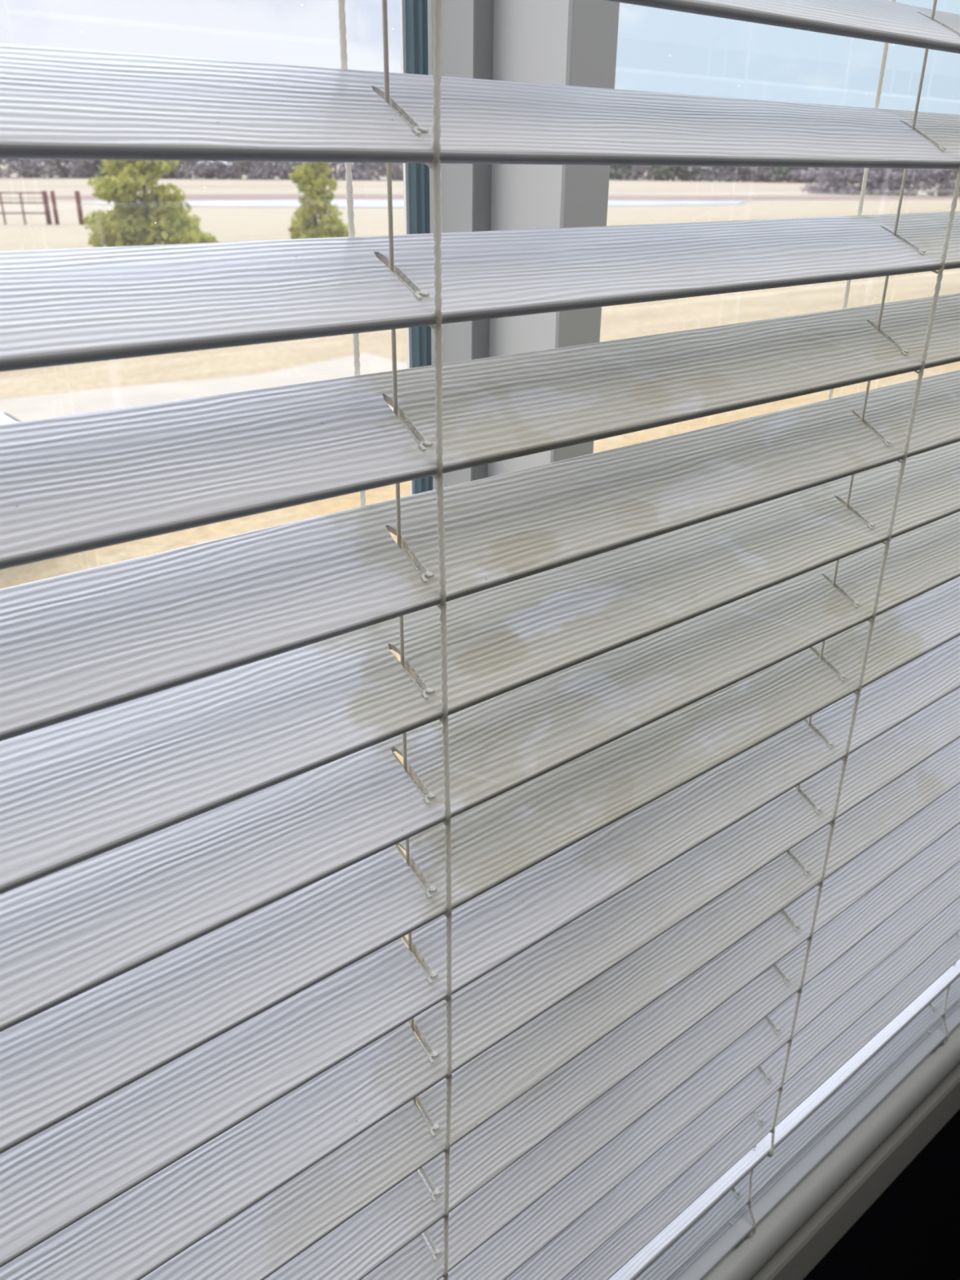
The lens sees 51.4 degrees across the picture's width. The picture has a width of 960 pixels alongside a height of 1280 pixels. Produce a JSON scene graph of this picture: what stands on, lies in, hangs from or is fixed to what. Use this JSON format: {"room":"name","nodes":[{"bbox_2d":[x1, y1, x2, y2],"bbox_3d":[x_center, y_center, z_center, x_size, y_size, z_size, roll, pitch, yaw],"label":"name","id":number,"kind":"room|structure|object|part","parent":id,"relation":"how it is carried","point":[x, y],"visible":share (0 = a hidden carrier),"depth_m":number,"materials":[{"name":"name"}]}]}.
{"room":"room by window","nodes":[
{"label":"room by window","id":0,"kind":"room"},
{"bbox_2d":[803,1108,959,1279],"bbox_3d":[0.367,0.709,1.227,6.000,0.671,0.242,-19,32,-35],"label":"wall","id":1,"kind":"structure","parent":0,"point":[911,1231],"depth_m":1.14,"materials":[{"name":"paint"}]},
{"bbox_2d":[702,1024,959,1279],"bbox_3d":[0.263,0.442,0.972,2.128,0.030,0.217,-19,32,-35],"label":"window sill","id":2,"kind":"structure","parent":1,"relation":"on","point":[744,1262],"depth_m":0.89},
{"bbox_2d":[751,1063,959,1279],"bbox_3d":[0.329,0.532,0.925,2.108,0.092,0.009,-19,32,-35],"label":"trim","id":3,"kind":"structure","parent":1,"relation":"attached to","point":[817,1237],"depth_m":0.95,"materials":[{"name":"white paint"}]},
{"bbox_3d":[-1.243,0.277,-0.459,1.800,1.529,0.242,-19,32,-35],"label":"wall","id":4,"kind":"structure","parent":0,"visible":0},
{"bbox_2d":[0,0,959,1279],"bbox_3d":[0.301,-0.027,0.679,1.973,1.063,0.059,-19,32,-35],"label":"blind","id":5,"kind":"object","parent":4,"relation":"attached to","point":[662,977],"visible":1,"depth_m":0.41,"materials":[{"name":"plastic"}]},
{"bbox_3d":[-0.046,0.079,0.444,0.002,1.027,0.002,-19,32,-35],"label":"ladder cord","id":6,"kind":"part","parent":5,"relation":"part of","materials":[{"name":"white fabric"}]},
{"bbox_3d":[-0.031,0.084,0.428,0.001,1.022,0.001,13,28,25],"label":"lift cord","id":7,"kind":"part","parent":5,"relation":"part of","materials":[{"name":"white fabric"}]},
{"bbox_3d":[-0.017,0.102,0.419,0.011,1.048,0.014,-3,26,-7],"label":"ladder cord","id":8,"kind":"part","parent":5,"relation":"part of","materials":[{"name":"white fabric"}]},
{"bbox_3d":[0.296,0.436,0.900,1.973,0.027,0.051,-19,32,-35],"label":"rail","id":9,"kind":"part","parent":5,"relation":"part of","materials":[{"name":"plastic"}]},
{"bbox_3d":[0.226,0.018,0.601,0.010,1.048,0.016,-19,32,-35],"label":"ladder cord","id":10,"kind":"part","parent":5,"relation":"part of","materials":[{"name":"white fabric"}]},
{"bbox_3d":[0.209,0.001,0.607,0.002,1.022,0.002,-19,32,-35],"label":"lift cord","id":11,"kind":"part","parent":5,"relation":"part of","materials":[{"name":"white fabric"}]},
{"bbox_3d":[0.196,-0.005,0.625,0.002,1.027,0.002,-19,32,-35],"label":"ladder cord","id":12,"kind":"part","parent":5,"relation":"part of","materials":[{"name":"white fabric"}]},
{"bbox_3d":[0.471,-0.067,0.785,0.010,1.048,0.014,-3,26,-7],"label":"ladder cord","id":13,"kind":"part","parent":5,"relation":"part of","materials":[{"name":"white fabric"}]},
{"label":"outside","id":14,"kind":"structure","parent":0,"visible":0},
{"bbox_2d":[0,352,407,421],"bbox_3d":[-26.531,5.639,-6.618,68.000,0.001,4.329,-19,32,-35],"label":"sidewalk","id":15,"kind":"structure","parent":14,"point":[47,406],"depth_m":12.01,"materials":[{"name":"beige concrete"}]},
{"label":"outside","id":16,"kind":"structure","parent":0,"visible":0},
{"bbox_2d":[0,163,959,1107],"bbox_3d":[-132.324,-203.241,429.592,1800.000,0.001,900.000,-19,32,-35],"label":"ground","id":17,"kind":"structure","parent":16,"point":[228,224],"depth_m":20.39,"materials":[{"name":"beige soil"}]},
{"bbox_2d":[0,412,20,424],"bbox_3d":[-5.051,-1.026,6.132,4.370,1.486,1.820,-19,32,-35],"label":"car","id":18,"kind":"object","parent":17,"relation":"on","point":[5,418],"visible":0.04,"depth_m":6.97,"materials":[{"name":"white paint"}]},
{"bbox_2d":[2,413,20,422],"bbox_3d":[-3.417,-1.446,7.426,0.130,0.320,0.900,-19,32,-35],"label":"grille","id":19,"kind":"object","parent":18,"relation":"attached to","point":[7,415],"depth_m":7.55,"materials":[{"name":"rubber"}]},
{"bbox_2d":[0,158,20,177],"bbox_3d":[-75.321,-76.086,155.778,7.303,7.321,6.620,10,27,19],"label":"bare tree","id":20,"kind":"object","parent":17,"relation":"on","point":[6,159],"visible":0.12,"depth_m":156.16,"materials":[{"name":"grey plant"}]},
{"bbox_2d":[0,159,44,177],"bbox_3d":[-69.434,-73.924,151.541,6.914,7.738,6.269,10,27,18],"label":"bare tree","id":21,"kind":"object","parent":17,"relation":"on","point":[22,171],"visible":0.41,"depth_m":152.07,"materials":[{"name":"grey plant"}]},
{"bbox_2d":[11,159,48,177],"bbox_3d":[-71.052,-76.307,156.101,6.269,8.133,6.914,7,26,13],"label":"bare tree","id":22,"kind":"object","parent":17,"relation":"on","point":[28,160],"visible":0.03,"depth_m":156.23,"materials":[{"name":"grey plant"}]},
{"bbox_2d":[0,191,84,224],"bbox_3d":[-23.437,-18.081,41.729,12.954,1.320,0.212,-4,26,-10],"label":"fence","id":23,"kind":"object","parent":17,"relation":"on","point":[45,197],"visible":0.98,"depth_m":42.49,"materials":[{"name":"brown metal"}]},
{"bbox_3d":[-20.220,-18.276,42.288,0.074,1.250,0.074,13,28,25],"label":"post","id":24,"kind":"part","parent":23,"relation":"part of","materials":[{"name":"brown metal"}]},
{"bbox_3d":[-24.109,-18.557,41.365,11.480,0.059,0.057,-4,26,-10],"label":"rail","id":25,"kind":"part","parent":23,"relation":"part of","materials":[{"name":"brown metal"}]},
{"bbox_3d":[-24.113,-18.205,41.533,11.480,0.059,0.057,-4,26,-10],"label":"rail","id":26,"kind":"part","parent":23,"relation":"part of","materials":[{"name":"brown metal"}]},
{"bbox_3d":[-24.117,-17.843,41.705,11.480,0.059,0.057,-4,26,-10],"label":"rail","id":27,"kind":"part","parent":23,"relation":"part of","materials":[{"name":"brown metal"}]},
{"bbox_3d":[-19.433,-18.331,42.421,0.074,1.250,0.074,13,28,25],"label":"post","id":28,"kind":"part","parent":23,"relation":"part of","materials":[{"name":"brown metal"}]},
{"bbox_3d":[-18.468,-18.430,42.569,0.203,1.320,0.203,13,28,25],"label":"post","id":29,"kind":"part","parent":23,"relation":"part of","materials":[{"name":"brown metal"}]},
{"bbox_3d":[-18.154,-18.452,42.622,0.166,1.320,0.166,-7,27,-16],"label":"post","id":30,"kind":"part","parent":23,"relation":"part of","materials":[{"name":"brown metal"}]},
{"bbox_3d":[-17.170,-18.522,42.788,0.203,1.320,0.203,13,28,25],"label":"post","id":31,"kind":"part","parent":23,"relation":"part of","materials":[{"name":"brown metal"}]},
{"bbox_2d":[25,159,73,177],"bbox_3d":[-66.572,-75.177,153.599,7.303,7.732,6.620,-1,26,-4],"label":"bare tree","id":32,"kind":"object","parent":17,"relation":"on","point":[49,162],"visible":0.2,"depth_m":154.06,"materials":[{"name":"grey plant"}]},
{"bbox_2d":[45,159,77,177],"bbox_3d":[-66.787,-77.328,158.037,6.914,8.424,6.269,-8,27,-18],"label":"bare tree","id":33,"kind":"object","parent":17,"relation":"on","point":[65,175],"visible":0.16,"depth_m":158.21,"materials":[{"name":"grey plant"}]},
{"bbox_2d":[66,159,101,177],"bbox_3d":[-61.252,-75.512,154.204,6.514,8.664,7.197,5,26,10],"label":"bare tree","id":34,"kind":"object","parent":17,"relation":"on","point":[78,169],"visible":0.35,"depth_m":154.98,"materials":[{"name":"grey plant"}]},
{"bbox_2d":[70,160,102,177],"bbox_3d":[-62.186,-76.591,157.595,6.914,7.446,6.269,23,33,38],"label":"bare tree","id":35,"kind":"object","parent":17,"relation":"on","point":[74,162],"visible":0.08,"depth_m":157.79,"materials":[{"name":"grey plant"}]},
{"bbox_2d":[84,159,102,177],"bbox_3d":[-58.817,-76.608,157.682,6.620,6.911,7.303,11,28,22],"label":"bare tree","id":36,"kind":"object","parent":17,"relation":"on","point":[95,161],"visible":0.04,"depth_m":156.21,"materials":[{"name":"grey plant"}]},
{"bbox_2d":[84,160,107,177],"bbox_3d":[-58.219,-75.249,154.912,6.269,7.396,6.914,-18,31,-34],"label":"bare tree","id":37,"kind":"object","parent":17,"relation":"on","point":[100,162],"visible":0.08,"depth_m":155.59,"materials":[{"name":"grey plant"}]},
{"bbox_2d":[81,160,218,247],"bbox_3d":[-9.552,-13.146,28.605,3.845,4.355,3.128,-5,26,-11],"label":"leafy tree","id":38,"kind":"object","parent":17,"relation":"on","point":[131,223],"visible":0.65,"depth_m":28.25,"materials":[{"name":"green plant"}]},
{"bbox_2d":[144,160,187,178],"bbox_3d":[-49.419,-76.668,156.443,6.914,8.987,6.269,-2,26,-6],"label":"bare tree","id":39,"kind":"object","parent":17,"relation":"on","point":[166,175],"visible":0.1,"depth_m":158.25,"materials":[{"name":"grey plant"}]},
{"bbox_2d":[169,164,184,178],"bbox_3d":[-49.962,-78.060,159.666,7.197,8.790,6.514,-22,34,-39],"label":"bare tree","id":40,"kind":"object","parent":17,"relation":"on","point":[180,175],"visible":0.07,"depth_m":160.94,"materials":[{"name":"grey plant"}]},
{"bbox_2d":[171,160,202,178],"bbox_3d":[-46.875,-78.771,160.938,7.303,8.296,6.620,-18,31,-34],"label":"bare tree","id":41,"kind":"object","parent":17,"relation":"on","point":[186,161],"visible":0.02,"depth_m":160.74,"materials":[{"name":"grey plant"}]},
{"bbox_2d":[168,160,208,178],"bbox_3d":[-46.558,-76.886,155.885,7.303,9.290,6.620,22,33,37],"label":"bare tree","id":42,"kind":"object","parent":17,"relation":"on","point":[194,169],"visible":0.2,"depth_m":157.29,"materials":[{"name":"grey plant"}]},
{"bbox_2d":[191,160,227,178],"bbox_3d":[-44.143,-78.102,160.938,6.914,7.653,6.269,10,27,20],"label":"bare tree","id":43,"kind":"object","parent":17,"relation":"on","point":[206,175],"visible":0.12,"depth_m":160.82,"materials":[{"name":"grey plant"}]},
{"bbox_2d":[203,160,235,178],"bbox_3d":[-42.094,-77.063,158.824,6.269,7.632,6.914,8,27,16],"label":"bare tree","id":44,"kind":"object","parent":17,"relation":"on","point":[214,171],"visible":0.3,"depth_m":158.99,"materials":[{"name":"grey plant"}]},
{"bbox_2d":[226,160,252,179],"bbox_3d":[-39.255,-78.505,161.182,6.269,8.340,6.914,-5,26,-12],"label":"bare tree","id":45,"kind":"object","parent":17,"relation":"on","point":[242,169],"visible":0.09,"depth_m":161.09,"materials":[{"name":"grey plant"}]},
{"bbox_2d":[218,160,262,179],"bbox_3d":[-38.011,-76.973,158.131,6.620,7.596,7.303,-13,29,-26],"label":"bare tree","id":46,"kind":"object","parent":17,"relation":"on","point":[239,174],"visible":0.24,"depth_m":158.44,"materials":[{"name":"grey plant"}]},
{"bbox_2d":[245,161,280,179],"bbox_3d":[-34.863,-77.954,158.766,7.197,9.774,6.514,-17,30,-32],"label":"bare tree","id":47,"kind":"object","parent":17,"relation":"on","point":[261,173],"visible":0.27,"depth_m":159.10,"materials":[{"name":"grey plant"}]},
{"bbox_2d":[255,162,284,179],"bbox_3d":[-34.947,-78.702,162.624,6.269,7.429,6.914,-15,29,-29],"label":"bare tree","id":48,"kind":"object","parent":17,"relation":"on","point":[276,164],"visible":0.06,"depth_m":162.72,"materials":[{"name":"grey plant"}]},
{"bbox_2d":[266,161,293,179],"bbox_3d":[-31.939,-79.889,162.686,6.914,9.855,6.269,20,31,34],"label":"bare tree","id":49,"kind":"object","parent":17,"relation":"on","point":[292,162],"visible":0.06,"depth_m":163.67,"materials":[{"name":"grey plant"}]},
{"bbox_2d":[278,161,305,179],"bbox_3d":[-29.495,-77.917,159.324,6.514,9.260,7.197,16,29,29],"label":"bare tree","id":50,"kind":"object","parent":17,"relation":"on","point":[291,171],"visible":0.12,"depth_m":159.92,"materials":[{"name":"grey plant"}]},
{"bbox_2d":[302,161,337,179],"bbox_3d":[-26.195,-78.162,161.669,7.197,7.528,6.514,11,27,21],"label":"bare tree","id":51,"kind":"object","parent":17,"relation":"on","point":[331,164],"visible":0.03,"depth_m":161.17,"materials":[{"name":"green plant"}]},
{"bbox_2d":[287,161,355,239],"bbox_3d":[-5.277,-14.462,31.811,2.255,4.009,2.348,2,26,3],"label":"leafy tree","id":52,"kind":"object","parent":17,"relation":"on","point":[309,178],"visible":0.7,"depth_m":31.75,"materials":[{"name":"green plant"}]},
{"bbox_2d":[328,168,335,178],"bbox_3d":[-26.888,-80.290,165.395,6.269,8.143,6.914,-4,26,-9],"label":"bare tree","id":53,"kind":"object","parent":17,"relation":"on","point":[334,172],"visible":0.02,"depth_m":165.32,"materials":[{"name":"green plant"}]},
{"bbox_2d":[327,162,345,179],"bbox_3d":[-24.182,-80.065,165.563,7.303,7.014,6.620,11,28,22],"label":"bare tree","id":54,"kind":"object","parent":17,"relation":"on","point":[331,167],"visible":0.04,"depth_m":166.57,"materials":[{"name":"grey plant"}]},
{"bbox_2d":[333,162,369,180],"bbox_3d":[-21.377,-78.606,160.596,6.514,9.602,7.197,-6,26,-14],"label":"bare tree","id":55,"kind":"object","parent":17,"relation":"on","point":[340,174],"visible":0.2,"depth_m":161.07,"materials":[{"name":"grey plant"}]},
{"bbox_2d":[352,162,381,172],"bbox_3d":[-19.158,-80.775,165.938,6.620,8.116,7.303,3,26,6],"label":"bare tree","id":56,"kind":"object","parent":17,"relation":"on","point":[357,165],"visible":0.04,"depth_m":165.60,"materials":[{"name":"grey plant"}]},
{"bbox_2d":[351,162,385,180],"bbox_3d":[-18.244,-79.192,162.973,7.197,8.540,6.514,8,26,15],"label":"bare tree","id":57,"kind":"object","parent":17,"relation":"on","point":[368,167],"visible":0.19,"depth_m":162.99,"materials":[{"name":"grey plant"}]},
{"bbox_2d":[371,163,403,180],"bbox_3d":[-14.120,-78.655,161.866,6.269,8.502,6.914,-16,30,-31],"label":"bare tree","id":58,"kind":"object","parent":17,"relation":"on","point":[396,172],"visible":0.15,"depth_m":163.03,"materials":[{"name":"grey plant"}]},
{"bbox_2d":[373,163,403,179],"bbox_3d":[-14.762,-81.354,167.452,6.269,8.566,6.914,-14,29,-28],"label":"bare tree","id":59,"kind":"object","parent":17,"relation":"on","point":[393,163],"visible":0.06,"depth_m":168.02,"materials":[{"name":"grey plant"}]},
{"bbox_2d":[608,165,639,180],"bbox_3d":[25.982,-92.050,193.377,8.286,6.523,8.556,-21,33,-37],"label":"evergreen tree","id":60,"kind":"object","parent":17,"relation":"on","point":[612,171],"visible":0.25,"depth_m":192.01,"materials":[{"name":"green plant"}]},
{"bbox_2d":[615,165,644,179],"bbox_3d":[29.089,-93.530,193.786,8.092,8.074,8.925,15,29,27],"label":"bare tree","id":61,"kind":"object","parent":17,"relation":"on","point":[635,168],"visible":0.1,"depth_m":191.68,"materials":[{"name":"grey plant"}]},
{"bbox_2d":[610,165,652,180],"bbox_3d":[30.092,-92.182,192.093,8.797,7.732,7.962,21,32,36],"label":"bare tree","id":62,"kind":"object","parent":17,"relation":"on","point":[622,177],"visible":0.34,"depth_m":191.75,"materials":[{"name":"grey plant"}]},
{"bbox_2d":[642,165,671,179],"bbox_3d":[33.759,-91.933,192.331,8.092,6.456,8.925,5,26,10],"label":"bare tree","id":63,"kind":"object","parent":17,"relation":"on","point":[649,169],"visible":0.12,"depth_m":192.45,"materials":[{"name":"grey plant"}]},
{"bbox_2d":[644,165,682,180],"bbox_3d":[35.505,-91.199,189.700,7.506,7.790,7.933,23,34,39],"label":"evergreen tree","id":64,"kind":"object","parent":17,"relation":"on","point":[663,169],"visible":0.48,"depth_m":189.58,"materials":[{"name":"green plant"}]},
{"bbox_2d":[651,166,683,180],"bbox_3d":[37.422,-92.220,191.182,8.925,8.103,8.092,10,27,20],"label":"bare tree","id":65,"kind":"object","parent":17,"relation":"on","point":[655,171],"visible":0.12,"depth_m":190.75,"materials":[{"name":"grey plant"}]},
{"bbox_2d":[660,165,698,181],"bbox_3d":[38.591,-90.829,188.451,7.663,8.595,8.450,-6,26,-13],"label":"bare tree","id":66,"kind":"object","parent":17,"relation":"on","point":[677,175],"visible":0.2,"depth_m":189.40,"materials":[{"name":"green plant"}]},
{"bbox_2d":[675,166,715,181],"bbox_3d":[41.900,-90.354,189.872,8.556,6.823,8.286,9,27,17],"label":"evergreen tree","id":67,"kind":"object","parent":17,"relation":"on","point":[695,173],"visible":0.24,"depth_m":188.52,"materials":[{"name":"green plant"}]},
{"bbox_2d":[691,166,730,181],"bbox_3d":[43.249,-89.917,187.352,7.663,7.899,8.450,-23,34,-40],"label":"bare tree","id":68,"kind":"object","parent":17,"relation":"on","point":[708,175],"visible":0.25,"depth_m":187.19,"materials":[{"name":"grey plant"}]},
{"bbox_2d":[698,166,741,181],"bbox_3d":[45.829,-89.975,188.512,8.092,6.427,8.925,-17,30,-32],"label":"bare tree","id":69,"kind":"object","parent":17,"relation":"on","point":[726,167],"visible":0.09,"depth_m":187.31,"materials":[{"name":"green plant"}]},
{"bbox_2d":[709,166,751,182],"bbox_3d":[46.675,-89.491,186.143,8.450,8.276,7.663,7,26,13],"label":"bare tree","id":70,"kind":"object","parent":17,"relation":"on","point":[726,178],"visible":0.39,"depth_m":186.05,"materials":[{"name":"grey plant"}]},
{"bbox_2d":[721,166,767,182],"bbox_3d":[49.940,-89.198,187.043,8.092,6.359,8.925,-13,29,-27],"label":"bare tree","id":71,"kind":"object","parent":17,"relation":"on","point":[743,169],"visible":0.11,"depth_m":186.78,"materials":[{"name":"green plant"}]},
{"bbox_2d":[735,166,775,182],"bbox_3d":[51.497,-87.987,184.156,8.925,6.701,8.092,-21,33,-38],"label":"bare tree","id":72,"kind":"object","parent":17,"relation":"on","point":[756,171],"visible":0.21,"depth_m":183.44,"materials":[{"name":"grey plant"}]},
{"bbox_2d":[743,167,782,182],"bbox_3d":[54.108,-89.234,185.122,7.962,9.006,8.797,-23,34,-40],"label":"bare tree","id":73,"kind":"object","parent":17,"relation":"on","point":[748,175],"visible":0.16,"depth_m":185.53,"materials":[{"name":"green plant"}]},
{"bbox_2d":[763,167,806,182],"bbox_3d":[55.681,-87.500,182.886,7.506,7.303,7.933,-1,26,-4],"label":"evergreen tree","id":74,"kind":"object","parent":17,"relation":"on","point":[780,171],"visible":0.35,"depth_m":182.32,"materials":[{"name":"green plant"}]},
{"bbox_2d":[781,167,813,182],"bbox_3d":[58.404,-87.557,183.786,7.962,6.948,8.797,18,30,32],"label":"bare tree","id":75,"kind":"object","parent":17,"relation":"on","point":[788,180],"visible":0.25,"depth_m":182.54,"materials":[{"name":"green plant"}]},
{"bbox_2d":[787,167,815,182],"bbox_3d":[58.752,-87.289,181.597,8.926,7.824,8.092,-8,27,-18],"label":"bare tree","id":76,"kind":"object","parent":17,"relation":"on","point":[802,176],"visible":0.12,"depth_m":180.37,"materials":[{"name":"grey plant"}]},
{"bbox_2d":[806,168,820,182],"bbox_3d":[63.142,-87.034,182.123,7.506,7.250,7.933,-4,26,-9],"label":"evergreen tree","id":77,"kind":"object","parent":17,"relation":"on","point":[815,179],"visible":0.09,"depth_m":181.74,"materials":[{"name":"green plant"}]},
{"bbox_2d":[808,167,832,182],"bbox_3d":[63.102,-85.830,180.248,8.091,6.367,8.925,9,27,17],"label":"bare tree","id":78,"kind":"object","parent":17,"relation":"on","point":[816,167],"visible":0.06,"depth_m":180.24,"materials":[{"name":"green plant"}]},
{"bbox_2d":[799,167,851,193],"bbox_3d":[37.580,-50.193,106.580,5.598,5.308,5.067,20,32,35],"label":"bare tree","id":79,"kind":"object","parent":17,"relation":"on","point":[808,188],"visible":0.38,"depth_m":106.56,"materials":[{"name":"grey plant"}]},
{"bbox_2d":[813,167,861,194],"bbox_3d":[37.841,-49.423,105.556,5.067,4.729,5.598,8,26,15],"label":"bare tree","id":80,"kind":"object","parent":17,"relation":"on","point":[836,186],"visible":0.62,"depth_m":105.16,"materials":[{"name":"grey plant"}]},
{"bbox_2d":[843,168,862,183],"bbox_3d":[67.670,-85.209,178.037,8.797,7.951,7.962,-2,26,-5],"label":"bare tree","id":81,"kind":"object","parent":17,"relation":"on","point":[844,168],"visible":0.02,"depth_m":179.47,"materials":[{"name":"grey plant"}]},
{"bbox_2d":[843,168,891,194],"bbox_3d":[41.061,-48.849,105.000,5.067,4.160,5.598,1,25,1],"label":"bare tree","id":82,"kind":"object","parent":17,"relation":"on","point":[869,180],"visible":0.27,"depth_m":103.83,"materials":[{"name":"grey plant"}]},
{"bbox_2d":[845,168,896,195],"bbox_3d":[40.863,-48.800,104.053,5.067,4.984,5.598,8,26,15],"label":"bare tree","id":83,"kind":"object","parent":17,"relation":"on","point":[877,190],"visible":0.44,"depth_m":103.50,"materials":[{"name":"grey plant"}]},
{"bbox_2d":[875,168,929,194],"bbox_3d":[43.976,-48.047,103.252,5.680,3.918,5.149,21,32,36],"label":"bare tree","id":84,"kind":"object","parent":17,"relation":"on","point":[892,180],"visible":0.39,"depth_m":103.08,"materials":[{"name":"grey plant"}]},
{"bbox_2d":[881,168,924,195],"bbox_3d":[43.357,-48.143,102.984,5.067,4.733,5.598,20,32,36],"label":"bare tree","id":85,"kind":"object","parent":17,"relation":"on","point":[897,190],"visible":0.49,"depth_m":102.45,"materials":[{"name":"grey plant"}]},
{"bbox_2d":[912,168,959,195],"bbox_3d":[46.938,-47.195,100.944,5.680,4.442,5.149,21,32,36],"label":"bare tree","id":86,"kind":"object","parent":17,"relation":"on","point":[931,179],"visible":0.43,"depth_m":100.96,"materials":[{"name":"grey plant"}]},
{"bbox_2d":[920,168,959,195],"bbox_3d":[47.696,-47.211,101.473,5.680,4.011,5.149,6,26,12],"label":"bare tree","id":87,"kind":"object","parent":17,"relation":"on","point":[946,183],"visible":0.31,"depth_m":100.88,"materials":[{"name":"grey plant"}]},
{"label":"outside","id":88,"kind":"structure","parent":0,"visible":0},
{"bbox_2d":[1,194,959,200],"bbox_3d":[6.851,-37.609,84.877,92.023,0.001,18.973,-7,27,-16],"label":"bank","id":89,"kind":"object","parent":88,"point":[188,197],"visible":0.63,"depth_m":84.70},
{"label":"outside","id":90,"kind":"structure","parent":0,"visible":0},
{"bbox_2d":[81,200,749,207],"bbox_3d":[-1.716,-30.877,70.517,50.467,0.001,13.917,-7,27,-16],"label":"pond","id":91,"kind":"structure","parent":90,"point":[340,203],"depth_m":69.12,"materials":[{"name":"liquid"}]},
{"bbox_3d":[1.877,-0.803,1.876,2.112,1.529,0.242,-19,32,-35],"label":"wall","id":92,"kind":"structure","parent":0,"visible":0},
{"bbox_2d":[440,0,474,487],"bbox_3d":[-0.012,-0.204,0.543,0.001,1.499,0.026,-19,32,-35],"label":"window frame","id":93,"kind":"structure","parent":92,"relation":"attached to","point":[457,25],"depth_m":0.52,"materials":[{"name":"grey metal"}]},
{"bbox_2d":[471,0,493,480],"bbox_3d":[0.001,-0.201,0.537,0.012,1.499,0.001,-19,32,-35],"label":"trim","id":94,"kind":"structure","parent":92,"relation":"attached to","point":[483,32],"depth_m":0.52,"materials":[{"name":"grey metal"}]},
{"bbox_3d":[0.512,-0.395,0.956,1.274,1.499,0.029,-19,32,-35],"label":"window","id":95,"kind":"structure","parent":92,"relation":"in","visible":0},
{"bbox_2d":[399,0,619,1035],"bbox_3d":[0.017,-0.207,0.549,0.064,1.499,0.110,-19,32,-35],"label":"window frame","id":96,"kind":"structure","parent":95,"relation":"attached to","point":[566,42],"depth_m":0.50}
]}

